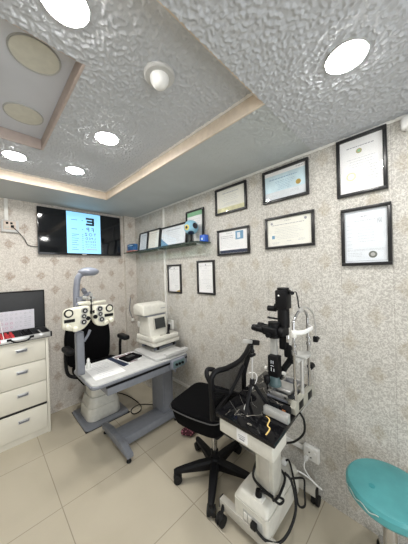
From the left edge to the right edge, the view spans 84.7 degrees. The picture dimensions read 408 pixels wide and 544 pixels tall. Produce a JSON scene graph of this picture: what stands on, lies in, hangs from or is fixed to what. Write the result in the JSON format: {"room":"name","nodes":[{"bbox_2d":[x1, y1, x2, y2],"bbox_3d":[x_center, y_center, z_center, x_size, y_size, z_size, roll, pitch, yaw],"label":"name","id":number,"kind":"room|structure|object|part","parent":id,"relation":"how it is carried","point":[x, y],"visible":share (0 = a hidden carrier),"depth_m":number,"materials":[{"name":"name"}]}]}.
{"room":"examination room","nodes":[
{"label":"examination room","id":0,"kind":"room"},
{"bbox_2d":[0,18,75,138],"bbox_3d":[-1.151,-0.879,0.814,0.850,0.020,1.067,-1,0,45],"label":"ceiling","id":1,"kind":"structure","parent":0,"point":[19,84],"depth_m":1.06,"materials":[{"name":"paint"}]},
{"bbox_2d":[2,102,43,125],"bbox_3d":[-0.999,-0.873,1.241,0.180,0.006,0.180,-1,0,45],"label":"recessed light","id":2,"kind":"object","parent":1,"relation":"in","point":[22,113],"visible":1,"depth_m":1.23,"materials":[{"name":"paint"}]},
{"bbox_2d":[6,32,60,75],"bbox_3d":[-0.688,-0.879,0.913,0.180,0.006,0.180,-1,0,45],"label":"recessed light","id":3,"kind":"object","parent":1,"relation":"in","point":[29,51],"visible":0.98,"depth_m":0.90,"materials":[{"name":"paint"}]},
{"bbox_2d":[0,198,125,413],"bbox_3d":[-2.103,0.322,2.062,0.100,2.450,3.330,-1,0,45],"label":"wall","id":4,"kind":"structure","parent":0,"point":[22,268],"depth_m":2.47,"materials":[{"name":"beige paper"}]},
{"bbox_2d":[3,198,7,219],"bbox_3d":[-1.927,-0.611,2.178,0.013,0.211,0.030,-1,0,45],"label":"conduit","id":5,"kind":"object","parent":4,"relation":"attached to","point":[5,199],"visible":0.97,"depth_m":2.17,"materials":[{"name":"white plastic"}]},
{"bbox_2d":[1,219,18,232],"bbox_3d":[-1.895,-0.446,2.187,0.040,0.116,0.132,-1,0,45],"label":"wall socket","id":6,"kind":"object","parent":4,"relation":"attached to","point":[5,224],"visible":1,"depth_m":2.17,"materials":[{"name":"white plastic"}]},
{"bbox_3d":[-1.888,-0.454,2.175,0.007,0.084,0.094,-1,0,45],"label":"plate","id":7,"kind":"part","parent":6,"relation":"part of","materials":[{"name":"beige plastic"}]},
{"bbox_2d":[11,225,37,246],"bbox_3d":[-1.811,-0.358,2.263,0.030,0.197,0.222,-1,0,33],"label":"power cable","id":8,"kind":"object","parent":6,"relation":"hanging from","point":[12,226],"visible":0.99,"depth_m":2.25,"materials":[{"name":"black plastic"}]},
{"bbox_2d":[36,206,120,255],"bbox_3d":[-1.427,-0.447,2.647,0.052,0.500,0.886,-1,0,45],"label":"television","id":9,"kind":"object","parent":4,"relation":"attached to","point":[59,231],"visible":1,"depth_m":2.57,"materials":[{"name":"black"}]},
{"bbox_2d":[122,216,138,352],"bbox_3d":[-0.996,0.381,3.062,0.050,2.260,0.155,-1,0,45],"label":"wall","id":10,"kind":"structure","parent":4,"relation":"attached to","point":[130,275],"depth_m":3.03,"materials":[{"name":"beige paper"}]},
{"bbox_2d":[0,0,250,192],"bbox_3d":[-1.050,-0.815,0.984,1.821,0.027,1.947,-1,0,45],"label":"ceiling","id":11,"kind":"structure","parent":0,"point":[112,94],"depth_m":1.03,"materials":[{"name":"grey paint"}]},
{"bbox_2d":[1,150,26,160],"bbox_3d":[-1.302,-0.795,1.537,0.138,0.020,0.138,-1,0,45],"label":"recessed light","id":12,"kind":"object","parent":11,"relation":"in","point":[10,154],"visible":1,"depth_m":1.52,"materials":[{"name":"white plastic"}]},
{"bbox_2d":[3,151,24,159],"bbox_3d":[-1.302,-0.795,1.537,0.118,0.020,0.118,-1,0,45],"label":"diffuser","id":13,"kind":"object","parent":12,"relation":"attached to","point":[13,155],"depth_m":1.52,"materials":[{"name":"white plastic"}]},
{"bbox_2d":[0,17,85,149],"bbox_3d":[-1.149,-0.835,0.814,0.850,0.066,1.067,-1,0,45],"label":"trim","id":14,"kind":"structure","parent":11,"relation":"attached to","point":[7,134],"depth_m":1.23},
{"bbox_2d":[41,0,89,27],"bbox_3d":[-0.422,-0.814,0.682,0.138,0.020,0.138,-1,0,45],"label":"recessed light","id":15,"kind":"object","parent":11,"relation":"in","point":[71,13],"visible":1,"depth_m":0.69,"materials":[{"name":"paint"}]},
{"bbox_2d":[65,166,84,174],"bbox_3d":[-1.027,-0.804,1.781,0.138,0.020,0.138,-1,0,45],"label":"recessed light","id":16,"kind":"object","parent":11,"relation":"in","point":[71,169],"visible":1,"depth_m":1.76,"materials":[{"name":"white plastic"}]},
{"bbox_2d":[66,167,82,173],"bbox_3d":[-1.027,-0.804,1.781,0.118,0.020,0.118,-1,0,45],"label":"diffuser","id":17,"kind":"object","parent":16,"relation":"attached to","point":[74,170],"depth_m":1.76,"materials":[{"name":"white plastic"}]},
{"bbox_2d":[95,131,118,144],"bbox_3d":[-0.594,-0.814,1.369,0.138,0.020,0.138,-1,0,45],"label":"recessed light","id":18,"kind":"object","parent":11,"relation":"in","point":[105,137],"visible":1,"depth_m":1.35,"materials":[{"name":"white plastic"}]},
{"bbox_2d":[0,0,264,199],"bbox_3d":[-1.049,-0.769,0.985,1.821,0.071,1.947,-1,0,45],"label":"trim","id":19,"kind":"structure","parent":11,"relation":"attached to","point":[252,103],"depth_m":1.53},
{"bbox_2d":[144,60,174,90],"bbox_3d":[-0.187,-0.801,0.940,0.128,0.062,0.128,-1,0,45],"label":"smoke detector","id":20,"kind":"object","parent":11,"relation":"attached to","point":[160,75],"visible":1,"depth_m":0.91,"materials":[{"name":"white plastic"}]},
{"bbox_2d":[0,382,377,543],"bbox_3d":[-0.477,1.536,0.479,4.400,0.050,3.130,-1,0,45],"label":"floor","id":21,"kind":"structure","parent":0,"point":[65,484],"depth_m":1.52,"materials":[{"name":"tile"}]},
{"bbox_2d":[0,337,50,452],"bbox_3d":[-1.724,1.081,2.107,0.345,0.912,0.410,-1,0,45],"label":"base cabinet","id":22,"kind":"object","parent":21,"relation":"on","point":[25,415],"visible":0.92,"depth_m":2.01,"materials":[{"name":"beige laminate"}]},
{"bbox_3d":[-1.723,0.931,2.087,0.250,0.195,0.371,-1,0,45],"label":"drawer","id":23,"kind":"part","parent":22,"relation":"part of","materials":[{"name":"beige laminate"}]},
{"bbox_3d":[-1.728,0.737,2.086,0.250,0.184,0.371,-1,0,45],"label":"drawer","id":24,"kind":"part","parent":22,"relation":"part of","materials":[{"name":"beige laminate"}]},
{"bbox_3d":[-1.717,1.134,2.088,0.250,0.201,0.371,-1,0,45],"label":"drawer","id":25,"kind":"part","parent":22,"relation":"part of","materials":[{"name":"beige laminate"}]},
{"bbox_3d":[-1.705,1.364,2.083,0.250,0.216,0.371,-1,0,45],"label":"drawer","id":26,"kind":"part","parent":22,"relation":"part of","materials":[{"name":"beige laminate"}]},
{"bbox_3d":[-1.609,1.333,2.001,0.003,0.032,0.084,-1,0,45],"label":"handle plate","id":27,"kind":"part","parent":22,"relation":"part of","materials":[{"name":"metal"}]},
{"bbox_2d":[0,290,51,345],"bbox_3d":[-1.734,0.407,2.086,0.365,0.435,0.473,-1,0,45],"label":"case","id":28,"kind":"object","parent":22,"relation":"on","point":[19,310],"visible":0.99,"depth_m":2.20,"materials":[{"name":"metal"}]},
{"bbox_3d":[-1.613,0.599,1.975,0.042,0.039,0.189,-1,0,45],"label":"carry handle","id":29,"kind":"part","parent":28,"relation":"part of","materials":[{"name":"black plastic"}]},
{"bbox_3d":[-1.854,0.387,2.201,0.030,0.385,0.465,-1,0,45],"label":"lid","id":30,"kind":"part","parent":28,"relation":"part of","materials":[{"name":"black plastic"}]},
{"bbox_2d":[0,327,49,345],"bbox_3d":[-1.734,0.601,2.091,0.296,0.046,0.469,-1,0,45],"label":"tray","id":31,"kind":"object","parent":28,"relation":"on","point":[38,332],"depth_m":2.12,"materials":[{"name":"white plastic"}]},
{"bbox_2d":[61,319,129,433],"bbox_3d":[-1.163,0.989,2.408,0.520,1.060,0.631,-1,0,45],"label":"chair","id":32,"kind":"object","parent":21,"relation":"on","point":[97,408],"visible":0.63,"depth_m":2.36,"materials":[{"name":"black leather"}]},
{"bbox_3d":[-1.302,0.755,2.146,0.220,0.044,0.076,-1,0,45],"label":"armrest","id":33,"kind":"part","parent":32,"relation":"part of","materials":[{"name":"black plastic"}]},
{"bbox_3d":[-1.311,0.743,2.534,0.100,0.560,0.468,-1,0,45],"label":"backrest","id":34,"kind":"part","parent":32,"relation":"part of","materials":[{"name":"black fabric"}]},
{"bbox_3d":[-1.111,1.038,2.402,0.440,0.100,0.460,-1,0,45],"label":"seat","id":35,"kind":"part","parent":32,"relation":"part of","materials":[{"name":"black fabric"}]},
{"bbox_3d":[-1.115,1.507,2.416,0.460,0.022,0.440,-1,0,45],"label":"floor plate","id":36,"kind":"part","parent":32,"relation":"part of","materials":[{"name":"grey metal"}]},
{"bbox_3d":[-0.917,0.733,2.546,0.200,0.044,0.076,-1,0,45],"label":"armrest","id":37,"kind":"part","parent":32,"relation":"part of","materials":[{"name":"black plastic"}]},
{"bbox_2d":[73,267,187,463],"bbox_3d":[-0.644,0.730,2.049,0.550,1.554,0.926,-1,0,45],"label":"table","id":38,"kind":"object","parent":21,"relation":"on","point":[158,366],"visible":0.84,"depth_m":1.97,"materials":[{"name":"grey metal"}]},
{"bbox_3d":[-0.979,0.192,1.815,0.064,0.126,0.116,-1,0,45],"label":"phoropter arm","id":39,"kind":"part","parent":38,"relation":"part of","materials":[{"name":"grey metal"}]},
{"bbox_2d":[73,267,98,331],"bbox_3d":[-0.959,0.220,1.834,0.124,0.514,0.200,-1,0,45],"label":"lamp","id":40,"kind":"object","parent":38,"relation":"attached to","point":[88,271],"depth_m":1.78,"materials":[{"name":"grey plastic"}]},
{"bbox_2d":[61,293,113,331],"bbox_3d":[-0.922,0.313,1.800,0.101,0.282,0.391,-1,0,45],"label":"phoropter","id":41,"kind":"object","parent":38,"relation":"attached to","point":[74,319],"visible":1,"depth_m":1.77,"materials":[{"name":"white plastic"}]},
{"bbox_3d":[-1.007,0.413,1.660,0.026,0.044,0.044,-1,0,45],"label":"knob","id":42,"kind":"part","parent":41,"relation":"part of","materials":[{"name":"beige plastic"}]},
{"bbox_3d":[-0.972,0.434,1.695,0.026,0.044,0.044,-1,0,45],"label":"knob","id":43,"kind":"part","parent":41,"relation":"part of","materials":[{"name":"beige plastic"}]},
{"bbox_2d":[85,359,125,380],"bbox_3d":[-0.847,0.811,1.879,0.370,0.002,0.240,-1,0,45],"label":"paper form","id":44,"kind":"object","parent":38,"relation":"on","point":[102,369],"visible":0.94,"depth_m":1.85,"materials":[{"name":"paper"}]},
{"bbox_2d":[86,358,90,368],"bbox_3d":[-0.982,0.774,1.900,0.038,0.085,0.038,-1,0,45],"label":"bottle","id":45,"kind":"object","parent":44,"relation":"on","point":[88,364],"visible":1,"depth_m":1.89,"materials":[{"name":"plastic"}]},
{"bbox_2d":[108,352,141,366],"bbox_3d":[-0.721,0.806,2.069,0.300,0.005,0.240,-1,0,45],"label":"magazine","id":46,"kind":"object","parent":38,"relation":"on","point":[115,359],"visible":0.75,"depth_m":2.04,"materials":[{"name":"white paper"}]},
{"bbox_2d":[119,352,141,361],"bbox_3d":[-0.686,0.793,2.090,0.140,0.017,0.160,-1,0,35],"label":"phone","id":47,"kind":"object","parent":46,"relation":"on","point":[132,356],"visible":1,"depth_m":2.06,"materials":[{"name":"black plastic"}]},
{"bbox_3d":[-0.628,0.888,2.034,0.408,0.060,0.652,-1,0,45],"label":"drawer","id":48,"kind":"part","parent":38,"relation":"part of","materials":[{"name":"grey metal"}]},
{"bbox_2d":[133,301,178,351],"bbox_3d":[-0.509,0.545,2.336,0.346,0.468,0.373,-1,0,42],"label":"autorefractor","id":49,"kind":"object","parent":38,"relation":"on","point":[155,335],"visible":1,"depth_m":2.24,"materials":[{"name":"paint"}]},
{"bbox_3d":[-0.473,0.772,2.352,0.270,0.012,0.250,-1,0,42],"label":"foot plate","id":50,"kind":"part","parent":49,"relation":"part of","materials":[{"name":"paint"}]},
{"bbox_3d":[-0.444,0.512,2.259,0.026,0.104,0.122,-1,0,42],"label":"display glass","id":51,"kind":"part","parent":49,"relation":"part of","materials":[{"name":"grey glass"}]},
{"bbox_3d":[-0.396,0.754,2.282,0.024,0.020,0.270,-1,0,42],"label":"slide rail","id":52,"kind":"part","parent":49,"relation":"part of","materials":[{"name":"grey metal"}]},
{"bbox_2d":[134,346,180,361],"bbox_3d":[-0.446,0.789,2.249,0.425,0.022,0.345,-1,0,45],"label":"tray","id":53,"kind":"object","parent":38,"relation":"on","point":[153,356],"depth_m":2.12,"materials":[{"name":"grey plastic"}]},
{"bbox_3d":[-0.249,0.853,2.105,0.045,0.086,0.155,-1,0,45],"label":"control panel","id":54,"kind":"part","parent":38,"relation":"part of","materials":[{"name":"grey plastic"}]},
{"bbox_2d":[119,393,152,413],"bbox_3d":[-0.864,1.500,2.562,0.711,0.019,0.243,-1,0,28],"label":"power cable","id":55,"kind":"object","parent":21,"relation":"on","point":[119,393],"visible":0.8,"depth_m":2.52,"materials":[{"name":"black rubber"}]},
{"bbox_2d":[181,427,195,435],"bbox_3d":[-0.128,1.458,2.072,0.124,0.065,0.170,-1,0,45],"label":"cloth bundle","id":56,"kind":"object","parent":21,"relation":"on","point":[184,431],"visible":0.54,"depth_m":2.02,"materials":[{"name":"red fabric"}]},
{"bbox_2d":[170,344,249,517],"bbox_3d":[0.077,0.998,1.662,0.617,0.979,0.571,-1,0,45],"label":"office chair","id":57,"kind":"object","parent":21,"relation":"on","point":[195,408],"visible":0.85,"depth_m":1.52,"materials":[{"name":"black fabric"}]},
{"bbox_3d":[-0.082,1.396,1.613,0.270,0.060,0.060,-2,0,-10],"label":"leg","id":58,"kind":"part","parent":57,"relation":"part of","materials":[{"name":"black plastic"}]},
{"bbox_3d":[0.016,1.020,1.685,0.425,0.150,0.422,-1,0,32],"label":"seat","id":59,"kind":"part","parent":57,"relation":"part of","materials":[{"name":"black fabric"}]},
{"bbox_3d":[0.003,1.392,1.787,0.060,0.060,0.270,-2,0,-28],"label":"leg","id":60,"kind":"part","parent":57,"relation":"part of","materials":[{"name":"black plastic"}]},
{"bbox_3d":[0.058,1.393,1.478,0.060,0.060,0.270,-2,0,8],"label":"leg","id":61,"kind":"part","parent":57,"relation":"part of","materials":[{"name":"black plastic"}]},
{"bbox_3d":[0.197,1.387,1.758,0.060,0.060,0.271,-1,0,45],"label":"leg","id":62,"kind":"part","parent":57,"relation":"part of","materials":[{"name":"black plastic"}]},
{"bbox_3d":[0.199,0.712,1.443,0.441,0.411,0.068,-2,0,-43],"label":"frame","id":63,"kind":"part","parent":57,"relation":"part of","materials":[{"name":"black plastic"}]},
{"bbox_3d":[0.229,1.387,1.569,0.270,0.060,0.060,-1,0,26],"label":"leg","id":64,"kind":"part","parent":57,"relation":"part of","materials":[{"name":"black plastic"}]},
{"bbox_2d":[215,371,320,543],"bbox_3d":[0.386,1.102,1.317,0.491,0.761,0.647,-1,0,45],"label":"table","id":65,"kind":"object","parent":21,"relation":"on","point":[263,434],"visible":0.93,"depth_m":1.21,"materials":[{"name":"white plastic"}]},
{"bbox_3d":[0.260,1.339,1.199,0.120,0.060,0.003,-1,0,45],"label":"connector panel","id":66,"kind":"part","parent":65,"relation":"part of","materials":[{"name":"paint"}]},
{"bbox_2d":[243,339,268,414],"bbox_3d":[0.250,0.533,1.182,0.152,0.386,0.147,-1,0,45],"label":"tripod","id":67,"kind":"object","parent":65,"relation":"on","point":[251,342],"visible":0.86,"depth_m":1.17,"materials":[{"name":"black plastic"}]},
{"bbox_3d":[0.224,0.356,1.150,0.024,0.031,0.058,-1,0,45],"label":"clamp plate","id":68,"kind":"part","parent":67,"relation":"part of","materials":[{"name":"metal"}]},
{"bbox_3d":[0.228,0.657,1.155,0.069,0.136,0.017,-2,0,-39],"label":"leg","id":69,"kind":"part","parent":67,"relation":"part of","materials":[{"name":"black plastic"}]},
{"bbox_3d":[0.253,0.495,1.179,0.011,0.142,0.016,-1,0,45],"label":"stem","id":70,"kind":"part","parent":67,"relation":"part of","materials":[{"name":"metal"}]},
{"bbox_3d":[0.305,0.655,1.179,0.096,0.139,0.017,-2,0,-3],"label":"leg","id":71,"kind":"part","parent":67,"relation":"part of","materials":[{"name":"black plastic"}]},
{"bbox_2d":[253,492,265,503],"bbox_3d":[0.303,1.236,1.230,0.060,0.013,0.040,-1,0,45],"label":"outlet","id":72,"kind":"object","parent":65,"relation":"attached to","point":[262,500],"depth_m":1.21,"materials":[{"name":"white plastic"}]},
{"bbox_3d":[0.330,1.039,1.237,0.065,0.450,0.005,-1,0,45],"label":"column panel","id":73,"kind":"part","parent":65,"relation":"part of","materials":[{"name":"beige plastic"}]},
{"bbox_2d":[250,461,296,543],"bbox_3d":[0.365,1.240,1.224,0.225,0.276,0.244,-1,0,45],"label":"power cable","id":74,"kind":"object","parent":65,"relation":"attached to","point":[259,490],"visible":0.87,"depth_m":1.20,"materials":[{"name":"black plastic"}]},
{"bbox_2d":[263,404,289,424],"bbox_3d":[0.357,0.703,1.107,0.130,0.041,0.031,-1,0,45],"label":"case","id":75,"kind":"object","parent":65,"relation":"on","point":[268,410],"visible":1,"depth_m":1.09,"materials":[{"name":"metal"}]},
{"bbox_3d":[0.347,0.703,1.097,0.118,0.030,0.004,-1,0,45],"label":"panel","id":76,"kind":"part","parent":75,"relation":"part of","materials":[{"name":"paint"}]},
{"bbox_2d":[251,287,319,415],"bbox_3d":[0.470,0.405,1.315,0.331,0.627,0.336,-1,0,45],"label":"lamp","id":77,"kind":"object","parent":65,"relation":"on","point":[285,390],"visible":1,"depth_m":1.27,"materials":[{"name":"black metal"}]},
{"bbox_3d":[0.413,0.242,1.341,0.061,0.080,0.033,-1,0,45],"label":"slit width knob","id":78,"kind":"part","parent":77,"relation":"part of","materials":[{"name":"black plastic"}]},
{"bbox_3d":[0.409,0.449,1.304,0.040,0.255,0.022,-1,0,45],"label":"microscope arm","id":79,"kind":"part","parent":77,"relation":"part of","materials":[{"name":"paint"}]},
{"bbox_3d":[0.495,0.711,1.346,0.125,0.013,0.240,-1,0,45],"label":"plate","id":80,"kind":"part","parent":77,"relation":"part of","materials":[{"name":"grey metal"}]},
{"bbox_3d":[0.471,0.527,1.308,0.102,0.204,0.047,-1,0,20],"label":"illumination arm","id":81,"kind":"part","parent":77,"relation":"part of","materials":[{"name":"black plastic"}]},
{"bbox_3d":[0.529,0.417,1.210,0.014,0.434,0.211,-1,0,45],"label":"headrest frame","id":82,"kind":"part","parent":77,"relation":"part of","materials":[{"name":"silver metal"}]},
{"bbox_3d":[0.587,0.287,1.260,0.176,0.200,0.012,-2,0,-39],"label":"fixation arm","id":83,"kind":"part","parent":77,"relation":"part of","materials":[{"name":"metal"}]},
{"bbox_3d":[0.621,0.546,1.299,0.034,0.034,0.037,-1,0,45],"label":"height knob","id":84,"kind":"part","parent":77,"relation":"part of","materials":[{"name":"black plastic"}]},
{"bbox_2d":[281,404,290,415],"bbox_3d":[0.411,0.700,1.124,0.040,0.044,0.042,-1,0,45],"label":"power adapter","id":85,"kind":"object","parent":65,"relation":"on","point":[285,408],"visible":0.59,"depth_m":1.12,"materials":[{"name":"black plastic"}]},
{"bbox_2d":[281,457,305,508],"bbox_3d":[0.559,1.276,1.370,0.130,0.195,0.180,-2,0,3],"label":"power cable","id":86,"kind":"object","parent":65,"relation":"attached to","point":[284,461],"visible":0.92,"depth_m":1.36,"materials":[{"name":"black plastic"}]},
{"bbox_2d":[286,412,305,443],"bbox_3d":[0.480,0.920,1.275,0.030,0.366,0.240,-2,0,-21],"label":"power cable","id":87,"kind":"object","parent":65,"relation":"hanging from","point":[301,415],"visible":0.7,"depth_m":1.18,"materials":[{"name":"black rubber"}]},
{"bbox_3d":[0.403,0.768,1.313,0.290,0.047,0.410,-1,0,45],"label":"under frame","id":88,"kind":"part","parent":65,"relation":"part of","materials":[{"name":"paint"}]},
{"bbox_2d":[340,458,407,543],"bbox_3d":[0.825,1.213,1.018,0.405,0.517,0.432,-1,0,45],"label":"round stool","id":89,"kind":"object","parent":21,"relation":"on","point":[380,488],"visible":1,"depth_m":0.98,"materials":[{"name":"teal plastic"}]},
{"bbox_3d":[0.894,1.388,1.103,0.028,0.064,0.186,-1,0,28],"label":"leg","id":90,"kind":"part","parent":89,"relation":"part of","materials":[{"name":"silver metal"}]},
{"bbox_2d":[0,0,407,217],"bbox_3d":[-1.018,-0.742,0.943,3.050,0.031,3.130,-1,0,45],"label":"ceiling","id":91,"kind":"structure","parent":0,"point":[279,49],"depth_m":0.93,"materials":[{"name":"grey paint"}]},
{"bbox_2d":[135,120,407,543],"bbox_3d":[0.629,0.248,1.614,4.400,2.450,0.100,-1,0,45],"label":"wall","id":92,"kind":"structure","parent":0,"point":[358,407],"depth_m":1.42,"materials":[{"name":"beige paper"}]},
{"bbox_2d":[162,209,167,320],"bbox_3d":[-0.447,0.224,2.604,0.024,1.917,0.017,-1,0,45],"label":"conduit","id":93,"kind":"object","parent":92,"relation":"attached to","point":[163,215],"visible":0.56,"depth_m":2.59,"materials":[{"name":"white plastic"}]},
{"bbox_2d":[124,241,210,257],"bbox_3d":[-0.498,-0.234,2.527,1.422,0.066,0.175,-1,0,45],"label":"glass shelf","id":94,"kind":"object","parent":92,"relation":"attached to","point":[192,241],"visible":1,"depth_m":2.26,"materials":[{"name":"glass"}]},
{"bbox_2d":[126,244,137,252],"bbox_3d":[-0.931,-0.308,2.905,0.185,0.102,0.072,-1,0,45],"label":"box","id":95,"kind":"object","parent":94,"relation":"on","point":[131,247],"visible":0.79,"depth_m":2.86,"materials":[{"name":"blue paper"}]},
{"bbox_2d":[138,231,147,251],"bbox_3d":[-0.755,-0.378,2.793,0.046,0.234,0.205,-2,0,-45],"label":"framed certificate","id":96,"kind":"object","parent":94,"relation":"on","point":[143,236],"visible":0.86,"depth_m":2.80,"materials":[{"name":"grey paper"}]},
{"bbox_2d":[147,228,160,249],"bbox_3d":[-0.587,-0.382,2.613,0.046,0.234,0.257,-2,0,-45],"label":"framed certificate","id":97,"kind":"object","parent":94,"relation":"on","point":[153,239],"visible":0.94,"depth_m":2.62,"materials":[{"name":"beige paper"}]},
{"bbox_2d":[159,221,187,247],"bbox_3d":[-0.328,-0.383,2.353,0.045,0.224,0.458,-2,0,-45],"label":"framed certificate","id":98,"kind":"object","parent":94,"relation":"on","point":[173,234],"visible":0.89,"depth_m":2.35,"materials":[{"name":"grey paper"}]},
{"bbox_2d":[184,220,197,243],"bbox_3d":[-0.121,-0.381,2.114,0.140,0.216,0.140,-1,0,45],"label":"model","id":99,"kind":"object","parent":94,"relation":"on","point":[190,227],"visible":0.98,"depth_m":2.07,"materials":[{"name":"blue plastic"}]},
{"bbox_2d":[186,207,203,244],"bbox_3d":[-0.093,-0.446,2.212,0.255,0.339,0.030,-1,0,45],"label":"framed certificate","id":100,"kind":"object","parent":94,"relation":"on","point":[197,215],"visible":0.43,"depth_m":2.18,"materials":[{"name":"white paper"}]},
{"bbox_2d":[200,234,207,241],"bbox_3d":[-0.001,-0.311,2.082,0.066,0.066,0.052,-1,0,45],"label":"box","id":101,"kind":"object","parent":94,"relation":"on","point":[204,237],"visible":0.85,"depth_m":2.06,"materials":[{"name":"blue paper"}]},
{"bbox_2d":[167,319,173,329],"bbox_3d":[-0.385,0.594,2.530,0.090,0.105,0.051,-1,0,45],"label":"wall outlet","id":102,"kind":"object","parent":92,"relation":"attached to","point":[169,321],"visible":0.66,"depth_m":2.51,"materials":[{"name":"white plastic"}]},
{"bbox_2d":[167,264,181,293],"bbox_3d":[-0.328,0.076,2.479,0.239,0.315,0.018,-1,0,45],"label":"framed certificate","id":103,"kind":"object","parent":92,"relation":"attached to","point":[174,272],"visible":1,"depth_m":2.48,"materials":[{"name":"white paper"}]},
{"bbox_2d":[196,260,215,294],"bbox_3d":[0.016,0.052,2.135,0.231,0.324,0.018,-1,0,45],"label":"framed certificate","id":104,"kind":"object","parent":92,"relation":"attached to","point":[206,268],"visible":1,"depth_m":2.13,"materials":[{"name":"white paper"}]},
{"bbox_2d":[215,180,246,216],"bbox_3d":[0.222,-0.620,1.907,0.333,0.230,0.018,-1,0,45],"label":"framed certificate","id":105,"kind":"object","parent":92,"relation":"attached to","point":[231,198],"visible":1,"depth_m":1.90,"materials":[{"name":"beige paper"}]},
{"bbox_2d":[222,189,238,205],"bbox_3d":[0.223,-0.634,1.909,0.179,0.107,0.001,-1,0,45],"label":"print","id":106,"kind":"object","parent":105,"relation":"on","point":[230,197],"depth_m":1.91},
{"bbox_2d":[217,225,249,255],"bbox_3d":[0.242,-0.258,1.898,0.337,0.225,0.018,-1,0,45],"label":"framed certificate","id":107,"kind":"object","parent":92,"relation":"attached to","point":[232,241],"visible":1,"depth_m":1.89,"materials":[{"name":"white paper"}]},
{"bbox_2d":[235,230,242,238],"bbox_3d":[0.292,-0.308,1.851,0.078,0.068,0.001,-1,0,45],"label":"photo","id":108,"kind":"object","parent":107,"relation":"attached to","point":[238,233],"depth_m":1.85,"materials":[{"name":"blue paper"}]},
{"bbox_2d":[172,377,302,449],"bbox_3d":[0.125,1.202,2.066,1.548,0.030,0.015,-1,0,45],"label":"conduit","id":109,"kind":"object","parent":92,"relation":"attached to","point":[297,444],"visible":0.26,"depth_m":1.59,"materials":[{"name":"white plastic"}]},
{"bbox_2d":[135,114,407,218],"bbox_3d":[0.581,-0.772,1.553,4.350,0.018,0.006,-1,0,45],"label":"trim","id":110,"kind":"structure","parent":92,"relation":"attached to","point":[400,117],"depth_m":1.60,"materials":[{"name":"white plastic"}]},
{"bbox_2d":[262,157,309,204],"bbox_3d":[0.561,-0.624,1.568,0.332,0.238,0.018,-1,0,45],"label":"framed certificate","id":111,"kind":"object","parent":92,"relation":"attached to","point":[291,180],"visible":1,"depth_m":1.56,"materials":[{"name":"blue paper"}]},
{"bbox_2d":[265,209,314,249],"bbox_3d":[0.584,-0.284,1.556,0.349,0.230,0.018,-1,0,45],"label":"framed certificate","id":112,"kind":"object","parent":92,"relation":"attached to","point":[297,229],"visible":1,"depth_m":1.54,"materials":[{"name":"beige paper"}]},
{"bbox_2d":[274,225,305,243],"bbox_3d":[0.584,-0.261,1.561,0.240,0.110,0.001,-1,0,45],"label":"print","id":113,"kind":"object","parent":112,"relation":"attached to","point":[283,234],"depth_m":1.55},
{"bbox_2d":[303,442,319,464],"bbox_3d":[0.705,1.191,1.469,0.097,0.087,0.041,-1,0,45],"label":"wall outlet","id":114,"kind":"object","parent":92,"relation":"attached to","point":[313,453],"visible":0.92,"depth_m":1.45,"materials":[{"name":"white plastic"}]},
{"bbox_2d":[297,455,322,490],"bbox_3d":[0.617,1.287,1.449,0.262,0.164,0.082,-2,0,13],"label":"cable","id":115,"kind":"object","parent":114,"relation":"attached to","point":[305,456],"visible":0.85,"depth_m":1.42,"materials":[{"name":"white plastic"}]},
{"bbox_3d":[0.696,1.191,1.459,0.087,0.077,0.007,-1,0,45],"label":"plate","id":116,"kind":"part","parent":114,"relation":"part of","materials":[{"name":"white plastic"}]},
{"bbox_2d":[336,124,387,198],"bbox_3d":[0.876,-0.604,1.254,0.235,0.335,0.018,-1,0,45],"label":"framed certificate","id":117,"kind":"object","parent":92,"relation":"attached to","point":[362,158],"visible":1,"depth_m":1.25,"materials":[{"name":"white paper"}]},
{"bbox_2d":[340,201,392,265],"bbox_3d":[0.897,-0.201,1.246,0.231,0.330,0.018,-1,0,45],"label":"framed certificate","id":118,"kind":"object","parent":92,"relation":"attached to","point":[366,231],"visible":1,"depth_m":1.24,"materials":[{"name":"grey paper"}]},
{"bbox_2d":[345,207,387,261],"bbox_3d":[0.899,-0.201,1.248,0.190,0.278,0.001,-1,0,45],"label":"print","id":119,"kind":"object","parent":118,"relation":"attached to","point":[366,228],"depth_m":1.24},
{"bbox_2d":[400,115,407,132],"bbox_3d":[1.016,-0.730,1.096,0.080,0.081,0.048,-1,0,45],"label":"wall fitting","id":120,"kind":"object","parent":92,"relation":"attached to","point":[404,120],"visible":1,"depth_m":1.10,"materials":[{"name":"white plastic"}]},
{"bbox_3d":[0.302,-0.775,-0.377,2.015,0.024,3.130,-1,0,45],"label":"ceiling","id":121,"kind":"structure","parent":0,"visible":0},
{"bbox_2d":[324,37,369,74],"bbox_3d":[0.509,-0.765,0.802,0.138,0.020,0.138,-1,0,45],"label":"recessed light","id":122,"kind":"object","parent":121,"relation":"in","point":[346,56],"visible":1,"depth_m":0.79,"materials":[{"name":"white plastic"}]}
]}

